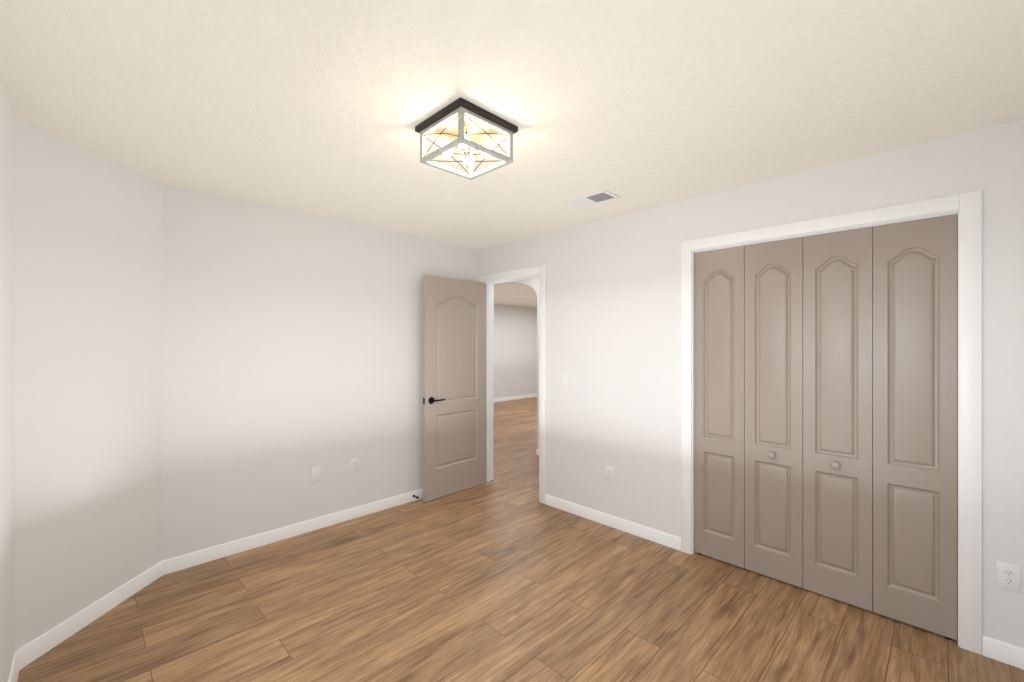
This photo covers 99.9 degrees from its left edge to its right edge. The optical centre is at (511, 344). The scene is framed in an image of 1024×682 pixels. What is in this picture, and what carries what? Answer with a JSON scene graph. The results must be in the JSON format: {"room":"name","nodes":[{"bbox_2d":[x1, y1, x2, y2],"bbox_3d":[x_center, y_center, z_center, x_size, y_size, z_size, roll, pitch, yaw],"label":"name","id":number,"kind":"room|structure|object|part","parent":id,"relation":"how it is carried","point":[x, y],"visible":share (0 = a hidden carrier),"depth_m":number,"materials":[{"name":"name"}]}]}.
{"room":"empty bedroom","nodes":[
{"label":"empty bedroom","id":0,"kind":"room"},
{"bbox_2d":[0,70,13,681],"bbox_3d":[-1.132,0.220,0.750,0.120,2.440,3.610,0,0,-45],"label":"wall","id":1,"kind":"structure","parent":0,"point":[6,385],"depth_m":1.69,"materials":[{"name":"white paint"}]},
{"bbox_2d":[14,117,160,651],"bbox_3d":[-2.249,0.220,2.288,0.120,2.440,1.192,0,0,0],"label":"wall","id":2,"kind":"structure","parent":0,"point":[87,378],"depth_m":2.19,"materials":[{"name":"white paint"}]},
{"bbox_2d":[8,488,1023,681],"bbox_3d":[-0.121,1.397,2.066,3.170,0.086,3.800,0,0,-45],"label":"baseboard","id":3,"kind":"structure","parent":2,"relation":"attached to","point":[47,641],"depth_m":2.81,"materials":[{"name":"white wood"}]},
{"bbox_2d":[161,184,478,560],"bbox_3d":[-1.355,0.220,3.603,2.980,2.440,0.120,0,0,-45],"label":"wall","id":4,"kind":"structure","parent":0,"point":[291,349],"depth_m":3.17,"materials":[{"name":"white paint"}]},
{"bbox_2d":[312,467,320,483],"bbox_3d":[-1.522,1.020,3.346,0.072,0.120,0.008,0,0,-45],"label":"outlet plate","id":5,"kind":"object","parent":4,"relation":"attached to","point":[316,474],"visible":1,"depth_m":3.35,"materials":[{"name":"white plastic"}]},
{"bbox_2d":[351,458,358,473],"bbox_3d":[-1.302,1.010,3.565,0.072,0.120,0.008,0,0,-45],"label":"electrical outlet","id":6,"kind":"object","parent":4,"relation":"attached to","point":[354,465],"visible":1,"depth_m":3.56,"materials":[{"name":"white plastic"}]},
{"bbox_2d":[0,0,1023,307],"bbox_3d":[1.445,-1.050,6.743,12.240,0.100,8.440,0,0,-45],"label":"ceiling","id":7,"kind":"structure","parent":0,"point":[322,108],"depth_m":1.70,"materials":[{"name":"white paint"}]},
{"bbox_2d":[415,97,517,179],"bbox_3d":[-0.209,-0.917,1.977,0.336,0.164,0.336,0,0,-45],"label":"ceiling light","id":8,"kind":"object","parent":7,"relation":"attached to","point":[468,129],"visible":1,"depth_m":1.94,"materials":[{"name":"black metal"}]},
{"bbox_2d":[563,190,620,208],"bbox_3d":[0.547,-0.996,2.974,0.200,0.007,0.344,0,0,-45],"label":"ceiling vent","id":9,"kind":"object","parent":7,"relation":"in","point":[595,198],"visible":1,"depth_m":2.96,"materials":[{"name":"white metal"}]},
{"bbox_2d":[494,304,536,398],"bbox_3d":[-0.291,0.220,10.890,8.830,2.440,0.120,0,0,-45],"label":"wall","id":10,"kind":"structure","parent":0,"point":[515,350],"depth_m":11.17,"materials":[{"name":"white paint"}]},
{"bbox_2d":[494,394,536,401],"bbox_3d":[-0.285,1.397,10.800,8.710,0.086,0.015,0,0,-45],"label":"baseboard","id":11,"kind":"structure","parent":10,"relation":"attached to","point":[515,398],"depth_m":11.14,"materials":[{"name":"white wood"}]},
{"bbox_2d":[494,278,538,447],"bbox_3d":[-0.351,0.220,6.361,0.120,2.440,6.200,0,0,-45],"label":"wall","id":12,"kind":"structure","parent":0,"point":[533,283],"depth_m":5.59,"materials":[{"name":"white paint"}]},
{"bbox_2d":[17,397,1023,681],"bbox_3d":[1.445,1.490,6.743,12.240,0.100,8.440,0,0,-45],"label":"floor","id":13,"kind":"structure","parent":0,"point":[503,575],"depth_m":2.27,"materials":[{"name":"brown wood"}]},
{"bbox_2d":[479,119,1023,648],"bbox_3d":[-0.513,0.220,4.784,0.120,2.440,8.440,0,0,-45],"label":"wall","id":14,"kind":"structure","parent":0,"point":[613,317],"depth_m":3.05,"materials":[{"name":"white paint"}]},
{"bbox_2d":[478,265,545,503],"bbox_3d":[0.026,0.394,4.245,0.124,2.093,0.801,0,0,-45],"label":"door frame","id":15,"kind":"structure","parent":14,"relation":"in","point":[489,381],"depth_m":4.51,"materials":[{"name":"white wood"}]},
{"bbox_2d":[423,275,485,501],"bbox_3d":[-0.531,0.402,4.175,0.775,2.060,0.147,0,0,-45],"label":"entry door","id":16,"kind":"structure","parent":15,"relation":"attached to","point":[454,385],"depth_m":4.13,"materials":[{"name":"beige paint"}]},
{"bbox_2d":[606,466,613,482],"bbox_3d":[0.773,1.030,3.407,0.008,0.120,0.072,0,0,-45],"label":"electrical outlet","id":17,"kind":"object","parent":14,"relation":"attached to","point":[609,474],"visible":1,"depth_m":3.40,"materials":[{"name":"white plastic"}]},
{"bbox_2d":[681,190,981,654],"bbox_3d":[1.728,0.364,2.543,0.154,2.152,1.414,0,0,-45],"label":"door frame","id":18,"kind":"structure","parent":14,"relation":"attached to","point":[958,407],"depth_m":2.37,"materials":[{"name":"white wood"}]},
{"bbox_3d":[1.713,-0.632,2.528,0.030,0.006,1.256,0,0,-45],"label":"closet track rail","id":19,"kind":"part","parent":18,"relation":"part of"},
{"bbox_2d":[996,561,1019,592],"bbox_3d":[2.239,1.050,1.941,0.008,0.120,0.072,0,0,-45],"label":"electrical outlet","id":20,"kind":"object","parent":14,"relation":"attached to","point":[1007,576],"visible":1,"depth_m":1.94,"materials":[{"name":"white plastic"}]}
]}

